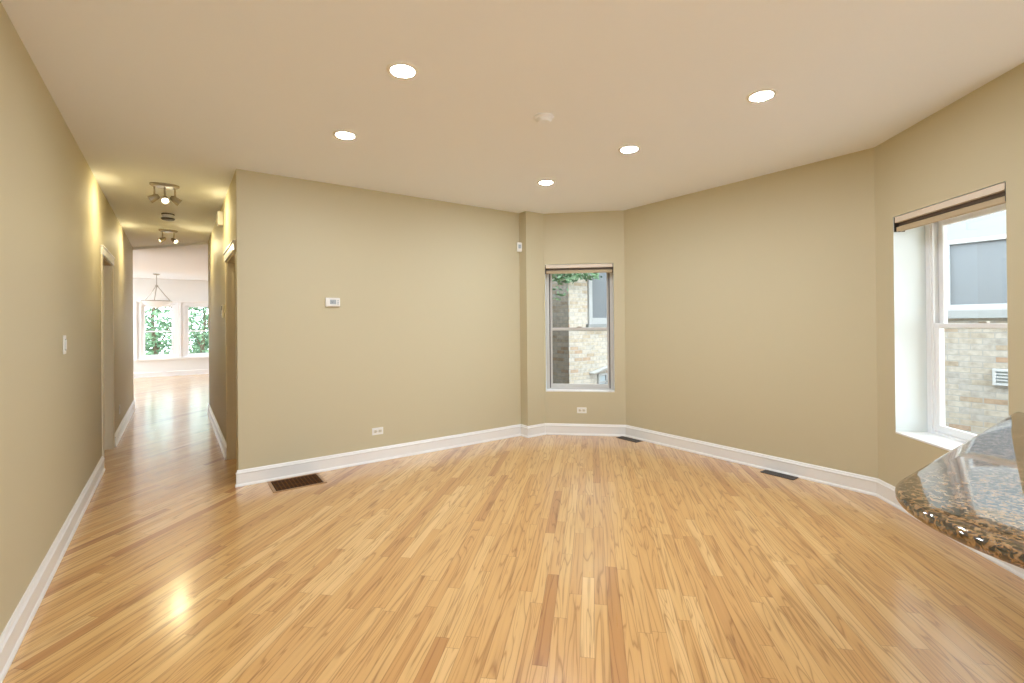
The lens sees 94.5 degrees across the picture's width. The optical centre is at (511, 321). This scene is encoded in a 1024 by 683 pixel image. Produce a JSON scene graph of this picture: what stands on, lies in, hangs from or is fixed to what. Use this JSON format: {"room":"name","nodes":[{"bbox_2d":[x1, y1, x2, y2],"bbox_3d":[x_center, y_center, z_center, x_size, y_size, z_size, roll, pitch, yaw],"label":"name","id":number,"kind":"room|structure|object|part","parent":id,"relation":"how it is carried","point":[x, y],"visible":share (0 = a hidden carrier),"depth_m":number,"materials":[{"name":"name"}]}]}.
{"room":"empty living room","nodes":[
{"label":"empty living room","id":0,"kind":"room"},
{"bbox_2d":[0,1,133,635],"bbox_3d":[-2.489,0.045,2.371,0.140,2.740,13.950,0,0,-35],"label":"wall","id":1,"kind":"structure","parent":0,"point":[56,217],"depth_m":2.60,"materials":[{"name":"beige paint"}]},
{"bbox_2d":[0,456,104,682],"bbox_3d":[-1.155,1.328,0.653,0.026,0.138,9.625,0,0,-35],"label":"baseboard","id":2,"kind":"structure","parent":1,"relation":"attached to","point":[13,634],"depth_m":2.43,"materials":[{"name":"white paint"}]},
{"bbox_2d":[63,335,66,353],"bbox_3d":[-2.875,0.148,3.046,0.013,0.120,0.074,0,0,-35],"label":"light switch","id":3,"kind":"object","parent":1,"relation":"attached to","point":[64,336],"visible":1,"depth_m":3.02,"materials":[{"name":"white plastic"}]},
{"bbox_2d":[100,245,114,456],"bbox_3d":[-4.323,0.351,4.972,0.166,2.178,1.072,0,0,-35],"label":"door","id":4,"kind":"structure","parent":1,"relation":"in","point":[107,270],"depth_m":5.34,"materials":[{"name":"white paint"}]},
{"bbox_3d":[-3.984,0.391,4.605,0.013,2.090,0.070,0,0,-35],"label":"casing","id":5,"kind":"part","parent":4,"relation":"part of","materials":[{"name":"beige paint"}]},
{"bbox_3d":[-4.276,-0.730,5.016,0.026,0.016,1.072,0,0,-35],"label":"head moulding","id":6,"kind":"part","parent":4,"relation":"part of","materials":[{"name":"white paint"}]},
{"bbox_3d":[-4.279,-0.686,5.013,0.018,0.072,1.060,0,0,-35],"label":"head casing","id":7,"kind":"part","parent":4,"relation":"part of","materials":[{"name":"white paint"}]},
{"bbox_3d":[-4.559,0.399,5.411,0.011,2.090,0.070,0,0,-35],"label":"casing","id":8,"kind":"part","parent":4,"relation":"part of","materials":[{"name":"beige paint"}]},
{"bbox_2d":[115,400,135,446],"bbox_3d":[-5.511,1.388,6.771,0.026,0.138,3.255,0,0,-35],"label":"baseboard","id":9,"kind":"structure","parent":1,"relation":"attached to","point":[120,430],"depth_m":6.35,"materials":[{"name":"white paint"}]},
{"bbox_2d":[133,278,208,372],"bbox_3d":[-9.511,0.165,13.360,8.000,2.700,0.200,0,0,-35],"label":"wall","id":10,"kind":"structure","parent":0,"point":[174,289],"depth_m":13.22,"materials":[{"name":"white paint"}]},
{"bbox_2d":[133,312,133,358],"bbox_3d":[-10.602,0.250,12.557,0.890,1.545,0.120,0,0,-35],"label":"window","id":11,"kind":"structure","parent":10,"relation":"in","point":[133,312],"depth_m":12.76,"materials":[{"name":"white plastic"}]},
{"bbox_2d":[135,302,180,358],"bbox_3d":[-9.750,0.244,13.055,1.021,1.545,0.018,0,0,-35],"label":"trim","id":12,"kind":"structure","parent":10,"relation":"attached to","point":[135,302],"depth_m":12.77,"materials":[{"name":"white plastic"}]},
{"bbox_2d":[138,302,178,358],"bbox_3d":[-9.802,0.245,13.127,0.895,1.545,0.120,0,0,-35],"label":"window","id":13,"kind":"structure","parent":10,"relation":"in","point":[141,306],"depth_m":13.03,"materials":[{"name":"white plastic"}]},
{"bbox_3d":[-9.809,-0.080,13.134,0.737,0.746,0.030,0,0,-35],"label":"sash","id":14,"kind":"part","parent":13,"relation":"part of","materials":[{"name":"white plastic"}]},
{"bbox_3d":[-9.783,0.609,13.104,0.737,0.712,0.030,0,0,-35],"label":"sash","id":15,"kind":"part","parent":13,"relation":"part of","materials":[{"name":"glass"}]},
{"bbox_2d":[133,300,208,360],"bbox_3d":[-9.739,0.239,13.043,3.100,1.645,0.050,0,0,-35],"label":"trim","id":16,"kind":"structure","parent":10,"relation":"attached to","point":[133,300],"depth_m":13.29,"materials":[{"name":"white paint"}]},
{"bbox_2d":[134,369,208,377],"bbox_3d":[-9.433,1.445,13.264,8.000,0.138,0.026,0,0,-35],"label":"baseboard","id":17,"kind":"structure","parent":10,"relation":"attached to","point":[198,371],"depth_m":13.20,"materials":[{"name":"white paint"}]},
{"bbox_2d":[182,303,208,356],"bbox_3d":[-8.999,0.239,13.698,0.895,1.545,0.120,0,0,-35],"label":"window","id":18,"kind":"structure","parent":10,"relation":"in","point":[185,306],"depth_m":13.48,"materials":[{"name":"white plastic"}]},
{"bbox_3d":[-9.006,-0.085,13.705,0.737,0.746,0.030,0,0,-35],"label":"sash","id":19,"kind":"part","parent":18,"relation":"part of","materials":[{"name":"white plastic"}]},
{"bbox_3d":[-8.980,0.603,13.675,0.737,0.712,0.030,0,0,-35],"label":"sash","id":20,"kind":"part","parent":18,"relation":"part of","materials":[{"name":"white plastic"}]},
{"bbox_2d":[208,173,236,465],"bbox_3d":[-3.614,0.067,5.936,0.120,2.740,4.176,0,0,-35],"label":"wall","id":21,"kind":"structure","parent":0,"point":[220,238],"depth_m":5.77,"materials":[{"name":"beige paint"}]},
{"bbox_2d":[207,404,226,459],"bbox_3d":[-3.911,1.371,6.240,0.026,0.138,3.316,0,0,-35],"label":"baseboard","id":22,"kind":"structure","parent":21,"relation":"attached to","point":[223,445],"depth_m":5.74,"materials":[{"name":"white paint"}]},
{"bbox_2d":[216,211,222,226],"bbox_3d":[-3.244,-1.139,5.251,0.057,0.150,0.120,0,0,-35],"label":"door chime","id":23,"kind":"object","parent":21,"relation":"attached to","point":[219,217],"visible":1,"depth_m":5.21,"materials":[{"name":"white plastic"}]},
{"bbox_2d":[221,305,223,317],"bbox_3d":[-3.180,-0.115,5.201,0.022,0.140,0.110,0,0,-35],"label":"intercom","id":24,"kind":"object","parent":21,"relation":"attached to","point":[222,306],"visible":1,"depth_m":5.16,"materials":[{"name":"beige plastic"}]},
{"bbox_2d":[223,240,236,471],"bbox_3d":[-2.664,0.354,4.582,0.146,2.138,0.992,0,0,-35],"label":"door","id":25,"kind":"structure","parent":21,"relation":"in","point":[230,264],"depth_m":4.90,"materials":[{"name":"white paint"}]},
{"bbox_3d":[-2.956,0.402,4.901,0.011,2.050,0.020,0,0,-35],"label":"casing","id":26,"kind":"part","parent":25,"relation":"part of","materials":[{"name":"beige paint"}]},
{"bbox_3d":[-2.723,-0.706,4.550,0.026,0.016,0.992,0,0,-35],"label":"head moulding","id":27,"kind":"part","parent":25,"relation":"part of","materials":[{"name":"white paint"}]},
{"bbox_3d":[-2.719,-0.662,4.552,0.018,0.072,0.980,0,0,-35],"label":"head casing","id":28,"kind":"part","parent":25,"relation":"part of","materials":[{"name":"white paint"}]},
{"bbox_2d":[235,169,520,469],"bbox_3d":[-1.177,0.041,5.022,3.032,2.740,0.140,0,0,-35],"label":"wall","id":29,"kind":"structure","parent":0,"point":[422,341],"depth_m":4.73,"materials":[{"name":"beige paint"}]},
{"bbox_2d":[325,298,339,306],"bbox_3d":[-1.718,-0.185,4.535,0.136,0.086,0.029,0,0,-35],"label":"thermostat","id":30,"kind":"object","parent":29,"relation":"attached to","point":[329,302],"visible":1,"depth_m":4.52,"materials":[{"name":"white plastic"}]},
{"bbox_2d":[372,427,382,434],"bbox_3d":[-1.359,1.109,4.790,0.116,0.072,0.009,0,0,-35],"label":"wall outlet","id":31,"kind":"object","parent":29,"relation":"attached to","point":[375,431],"visible":1,"depth_m":4.79,"materials":[{"name":"white plastic"}]},
{"bbox_2d":[0,0,1023,280],"bbox_3d":[-3.329,-1.363,5.438,9.300,0.190,20.300,0,0,-35],"label":"ceiling","id":32,"kind":"structure","parent":0,"point":[187,94],"depth_m":2.75,"materials":[{"name":"white paint"}]},
{"bbox_2d":[141,274,171,308],"bbox_3d":[-8.893,-0.753,11.845,0.636,0.885,0.636,0,0,-35],"label":"pendant","id":33,"kind":"object","parent":32,"relation":"hanging from","point":[154,303],"visible":1,"depth_m":11.72,"materials":[{"name":"white glass"}]},
{"bbox_3d":[-8.889,-0.428,11.844,0.610,0.175,0.610,0,0,-35],"label":"lamp shade","id":34,"kind":"part","parent":33,"relation":"part of","materials":[{"name":"white glass"}]},
{"bbox_2d":[147,182,181,205],"bbox_3d":[-3.325,-1.215,4.532,0.275,0.191,0.150,0,0,-35],"label":"track spotlight","id":35,"kind":"object","parent":32,"relation":"attached to","point":[164,199],"visible":1,"depth_m":4.51,"materials":[{"name":"silver metal"}]},
{"bbox_3d":[-3.325,-1.298,4.532,0.236,0.026,0.150,0,0,-35],"label":"ceiling plate","id":36,"kind":"part","parent":35,"relation":"part of","materials":[{"name":"silver metal"}]},
{"bbox_2d":[161,213,174,220],"bbox_3d":[-4.151,-1.263,5.711,0.140,0.072,0.140,0,0,-35],"label":"detector","id":37,"kind":"object","parent":32,"relation":"attached to","point":[165,216],"visible":1,"depth_m":5.67,"materials":[{"name":"grey plastic"}]},
{"bbox_2d":[158,229,178,243],"bbox_3d":[-4.854,-1.194,6.683,0.243,0.190,0.140,0,0,-35],"label":"track spotlight","id":38,"kind":"object","parent":32,"relation":"attached to","point":[162,239],"visible":1,"depth_m":6.65,"materials":[{"name":"silver metal"}]},
{"bbox_3d":[-4.854,-1.276,6.684,0.224,0.026,0.140,0,0,-35],"label":"ceiling plate","id":39,"kind":"part","parent":38,"relation":"part of","materials":[{"name":"silver metal"}]},
{"bbox_2d":[332,130,357,139],"bbox_3d":[-1.193,-1.331,3.387,0.172,0.006,0.172,0,0,-35],"label":"recessed light","id":40,"kind":"object","parent":32,"relation":"in","point":[340,134],"visible":1,"depth_m":3.38,"materials":[{"name":"white"}]},
{"bbox_2d":[336,132,353,138],"bbox_3d":[-1.193,-1.331,3.387,0.133,0.005,0.133,0,0,-22],"label":"diffuser","id":41,"kind":"object","parent":40,"relation":"attached to","point":[340,135],"depth_m":3.38,"materials":[{"name":"white"}]},
{"bbox_2d":[386,62,418,78],"bbox_3d":[-0.584,-1.339,2.531,0.172,0.006,0.172,0,0,-35],"label":"recessed light","id":42,"kind":"object","parent":32,"relation":"in","point":[401,70],"visible":1,"depth_m":2.52,"materials":[{"name":"white plastic"}]},
{"bbox_2d":[391,65,414,76],"bbox_3d":[-0.584,-1.340,2.531,0.133,0.005,0.133,0,0,-22],"label":"diffuser","id":43,"kind":"object","parent":42,"relation":"attached to","point":[396,70],"depth_m":2.52,"materials":[{"name":"white"}]},
{"bbox_2d":[534,113,553,124],"bbox_3d":[0.211,-1.331,3.122,0.136,0.034,0.136,0,0,-35],"label":"smoke detector","id":44,"kind":"object","parent":32,"relation":"attached to","point":[541,118],"visible":1,"depth_m":3.09,"materials":[{"name":"white paint"}]},
{"bbox_2d":[537,180,554,184],"bbox_3d":[0.329,-1.341,4.568,0.172,0.006,0.172,0,0,-35],"label":"recessed light","id":45,"kind":"object","parent":32,"relation":"in","point":[541,182],"visible":1,"depth_m":4.56,"materials":[{"name":"white"}]},
{"bbox_2d":[540,181,551,184],"bbox_3d":[0.329,-1.342,4.568,0.133,0.005,0.133,0,0,-22],"label":"diffuser","id":46,"kind":"object","parent":45,"relation":"attached to","point":[541,182],"depth_m":4.57,"materials":[{"name":"white plastic"}]},
{"bbox_2d":[618,145,640,153],"bbox_3d":[0.920,-1.350,3.712,0.172,0.006,0.172,0,0,-35],"label":"recessed light","id":47,"kind":"object","parent":32,"relation":"in","point":[629,148],"visible":1,"depth_m":3.70,"materials":[{"name":"white"}]},
{"bbox_2d":[621,147,636,151],"bbox_3d":[0.920,-1.350,3.712,0.133,0.005,0.133,-1,0,41],"label":"diffuser","id":48,"kind":"object","parent":47,"relation":"attached to","point":[623,149],"depth_m":3.71,"materials":[{"name":"white plastic"}]},
{"bbox_2d":[746,89,777,102],"bbox_3d":[1.502,-1.358,2.851,0.172,0.006,0.172,0,0,-35],"label":"recessed light","id":49,"kind":"object","parent":32,"relation":"in","point":[762,95],"visible":1,"depth_m":2.84,"materials":[{"name":"white"}]},
{"bbox_2d":[750,92,772,100],"bbox_3d":[1.502,-1.358,2.851,0.133,0.005,0.133,0,0,-22],"label":"diffuser","id":50,"kind":"object","parent":49,"relation":"attached to","point":[754,96],"depth_m":2.85,"materials":[{"name":"white plastic"}]},
{"bbox_2d":[2,374,1023,682],"bbox_3d":[-3.343,1.492,5.400,9.200,0.120,20.300,0,0,-35],"label":"floor","id":51,"kind":"structure","parent":0,"point":[544,558],"depth_m":2.58,"materials":[{"name":"brown wood"}]},
{"bbox_2d":[267,473,326,492],"bbox_3d":[-1.890,1.412,4.161,0.425,0.006,0.330,0,0,-35],"label":"floor vent","id":52,"kind":"object","parent":51,"relation":"in","point":[296,482],"visible":1,"depth_m":4.15,"materials":[{"name":"brown metal"}]},
{"bbox_2d":[616,436,641,442],"bbox_3d":[1.380,1.386,5.579,0.110,0.006,0.300,0,0,-36],"label":"floor vent","id":53,"kind":"object","parent":51,"relation":"in","point":[620,437],"visible":1,"depth_m":5.56,"materials":[{"name":"grey metal"}]},
{"bbox_2d":[619,437,637,441],"bbox_3d":[1.380,1.386,5.579,0.078,0.003,0.268,0,0,-36],"label":"grille","id":54,"kind":"object","parent":53,"relation":"attached to","point":[624,438],"depth_m":5.56,"materials":[{"name":"grey metal"}]},
{"bbox_2d":[760,469,798,479],"bbox_3d":[2.395,1.372,4.245,0.110,0.006,0.285,0,0,-36],"label":"floor vent","id":55,"kind":"object","parent":51,"relation":"in","point":[765,471],"visible":1,"depth_m":4.24,"materials":[{"name":"grey metal"}]},
{"bbox_2d":[765,471,793,478],"bbox_3d":[2.395,1.372,4.245,0.078,0.003,0.253,0,0,-36],"label":"grille","id":56,"kind":"object","parent":55,"relation":"attached to","point":[786,476],"depth_m":4.24,"materials":[{"name":"grey metal"}]},
{"bbox_3d":[2.546,0.945,1.330,1.420,0.840,0.350,0,0,-35],"label":"base cabinet","id":57,"kind":"object","parent":51,"relation":"on","visible":0},
{"bbox_2d":[895,412,1023,568],"bbox_3d":[2.104,0.509,1.506,2.268,0.040,1.012,0,0,-35],"label":"countertop","id":58,"kind":"structure","parent":57,"relation":"on","point":[972,494],"depth_m":1.37,"materials":[{"name":"stone"}]},
{"bbox_2d":[519,211,544,425],"bbox_3d":[0.193,0.031,5.945,0.270,2.740,0.337,0,0,-35],"label":"wall","id":59,"kind":"structure","parent":0,"point":[531,258],"depth_m":5.80,"materials":[{"name":"beige paint"}]},
{"bbox_2d":[517,242,521,251],"bbox_3d":[0.089,-0.913,5.815,0.060,0.116,0.050,0,0,-15],"label":"sensor","id":60,"kind":"object","parent":59,"relation":"attached to","point":[519,244],"visible":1,"depth_m":5.79,"materials":[{"name":"white plastic"}]},
{"bbox_2d":[543,210,625,424],"bbox_3d":[0.909,0.025,5.973,0.980,2.740,0.320,-1,0,8],"label":"wall","id":61,"kind":"structure","parent":0,"point":[577,237],"depth_m":5.80,"materials":[{"name":"beige paint"}]},
{"bbox_2d":[545,263,612,273],"bbox_3d":[0.828,-0.652,5.863,0.829,0.109,0.073,-1,0,8],"label":"roller shade","id":62,"kind":"object","parent":61,"relation":"attached to","point":[608,267],"visible":1,"depth_m":5.84,"materials":[{"name":"beige fabric"}]},
{"bbox_2d":[546,272,613,389],"bbox_3d":[0.857,0.078,6.011,0.835,1.575,0.120,-1,0,8],"label":"window","id":63,"kind":"structure","parent":61,"relation":"in","point":[609,276],"depth_m":5.96,"materials":[{"name":"grey paint"}]},
{"bbox_3d":[0.854,-0.277,6.019,0.747,0.785,0.030,-1,0,8],"label":"sash","id":64,"kind":"part","parent":63,"relation":"part of","materials":[{"name":"grey paint"}]},
{"bbox_3d":[0.856,0.456,5.983,0.747,0.762,0.030,-1,0,8],"label":"sash","id":65,"kind":"part","parent":63,"relation":"part of","materials":[{"name":"grey paint"}]},
{"bbox_2d":[546,389,614,391],"bbox_3d":[0.845,0.858,5.883,0.835,0.014,0.134,-1,0,8],"label":"trim","id":66,"kind":"structure","parent":61,"relation":"attached to","point":[547,390],"depth_m":5.85,"materials":[{"name":"white paint"}]},
{"bbox_2d":[577,407,586,412],"bbox_3d":[0.857,1.090,5.812,0.116,0.072,0.009,-1,0,8],"label":"wall outlet","id":67,"kind":"object","parent":61,"relation":"attached to","point":[579,409],"visible":1,"depth_m":5.81,"materials":[{"name":"white plastic"}]},
{"bbox_2d":[235,423,1023,578],"bbox_3d":[0.585,1.324,4.548,5.375,0.138,2.754,-1,0,18],"label":"baseboard","id":68,"kind":"structure","parent":61,"relation":"attached to","point":[884,491],"depth_m":4.62,"materials":[{"name":"white paint"}]},
{"bbox_2d":[624,148,877,477],"bbox_3d":[2.246,0.009,4.826,0.320,2.740,2.515,0,0,-36],"label":"wall","id":69,"kind":"structure","parent":0,"point":[750,304],"depth_m":4.41,"materials":[{"name":"beige paint"}]},
{"bbox_2d":[874,63,1023,486],"bbox_3d":[2.949,-0.004,3.055,0.320,2.740,1.300,-1,0,7],"label":"wall","id":70,"kind":"structure","parent":0,"point":[974,143],"depth_m":3.31,"materials":[{"name":"beige paint"}]},
{"bbox_2d":[895,431,962,450],"bbox_3d":[2.901,0.820,3.050,0.219,0.014,0.907,-1,0,7],"label":"window sill","id":71,"kind":"structure","parent":70,"relation":"attached to","point":[935,440],"depth_m":3.26,"materials":[{"name":"white paint"}]},
{"bbox_2d":[925,203,1007,442],"bbox_3d":[3.062,0.023,3.034,0.120,1.605,0.907,-1,0,7],"label":"window","id":72,"kind":"structure","parent":70,"relation":"in","point":[935,233],"depth_m":3.42,"materials":[{"name":"white plastic"}]},
{"bbox_3d":[3.062,0.023,3.034,0.120,1.605,0.907,-1,0,7],"label":"frame","id":73,"kind":"part","parent":72,"relation":"part of","materials":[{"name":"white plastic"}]},
{"bbox_2d":[894,182,1005,231],"bbox_3d":[2.820,-0.720,3.063,0.073,0.109,0.901,-1,0,7],"label":"roller shade","id":74,"kind":"object","parent":72,"relation":"attached to","point":[995,195],"visible":0.79,"depth_m":2.98,"materials":[{"name":"beige fabric"}]},
{"bbox_3d":[3.039,0.402,3.035,0.030,0.784,0.809,-1,0,7],"label":"sash","id":75,"kind":"part","parent":72,"relation":"part of","materials":[{"name":"clear glass"}]},
{"bbox_3d":[3.066,-0.342,3.034,0.030,0.785,0.809,-1,0,7],"label":"sash","id":76,"kind":"part","parent":72,"relation":"part of","materials":[{"name":"white plastic"}]},
{"label":"outside","id":77,"kind":"structure","parent":0,"visible":0},
{"bbox_3d":[-2.865,2.351,12.668,38.000,0.200,44.000,0,0,-35],"label":"ground","id":78,"kind":"structure","parent":77,"visible":0},
{"bbox_2d":[145,307,171,354],"bbox_3d":[-11.663,0.241,15.416,2.509,4.206,1.499,0,0,-35],"label":"leafy tree","id":79,"kind":"object","parent":78,"relation":"on","point":[155,343],"visible":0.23,"depth_m":15.27,"materials":[{"name":"green plant"}]},
{"bbox_2d":[145,320,208,354],"bbox_3d":[-12.941,1.147,18.383,11.273,2.871,1.253,0,0,-35],"label":"hedge","id":80,"kind":"object","parent":78,"relation":"on","point":[207,320],"visible":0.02,"depth_m":18.30,"materials":[{"name":"green plant"}]},
{"bbox_2d":[189,307,208,352],"bbox_3d":[-11.421,0.237,17.618,2.190,4.223,1.450,0,0,-35],"label":"leafy tree","id":81,"kind":"object","parent":78,"relation":"on","point":[202,343],"visible":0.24,"depth_m":17.39,"materials":[{"name":"green plant"}]},
{"bbox_2d":[552,273,601,300],"bbox_3d":[1.158,0.104,8.608,2.024,4.196,0.546,0,0,-35],"label":"tree","id":82,"kind":"object","parent":78,"relation":"on","point":[571,276],"visible":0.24,"depth_m":8.42,"materials":[{"name":"green plant"}]},
{"bbox_2d":[552,210,1008,434],"bbox_3d":[5.025,-0.386,8.491,5.960,5.100,20.000,0,0,-35],"label":"neighbouring house","id":83,"kind":"structure","parent":78,"relation":"on","point":[976,360],"depth_m":5.88,"materials":[{"name":"brick"}]},
{"bbox_3d":[1.945,0.086,9.485,1.210,0.080,0.080,0,0,-35],"label":"sill","id":84,"kind":"part","parent":83,"relation":"part of","materials":[{"name":"grey stone"}]},
{"bbox_2d":[589,365,606,373],"bbox_3d":[1.838,0.916,9.377,0.740,0.201,0.120,0,0,-35],"label":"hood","id":85,"kind":"object","parent":83,"relation":"attached to","point":[593,369],"depth_m":9.31,"materials":[{"name":"white metal"}]},
{"bbox_3d":[1.919,-0.768,9.513,0.930,1.390,0.020,0,0,-35],"label":"pane","id":86,"kind":"part","parent":83,"relation":"part of","materials":[{"name":"grey glass"}]},
{"bbox_3d":[1.872,1.192,9.460,0.390,0.250,0.020,0,0,-35],"label":"pane","id":87,"kind":"part","parent":83,"relation":"part of","materials":[{"name":"grey glass"}]},
{"bbox_3d":[6.084,-0.096,5.191,0.065,0.100,2.120,0,0,-35],"label":"sill","id":88,"kind":"part","parent":83,"relation":"part of","materials":[{"name":"grey stone"}]},
{"bbox_3d":[6.098,-0.596,5.206,0.020,0.760,1.910,0,0,-35],"label":"pane","id":89,"kind":"part","parent":83,"relation":"part of","materials":[{"name":"grey glass"}]},
{"bbox_2d":[992,369,1007,385],"bbox_3d":[5.881,0.659,5.497,0.050,0.195,0.425,0,0,-35],"label":"vent","id":90,"kind":"object","parent":83,"relation":"attached to","point":[999,376],"depth_m":5.61,"materials":[{"name":"white metal"}]}
]}

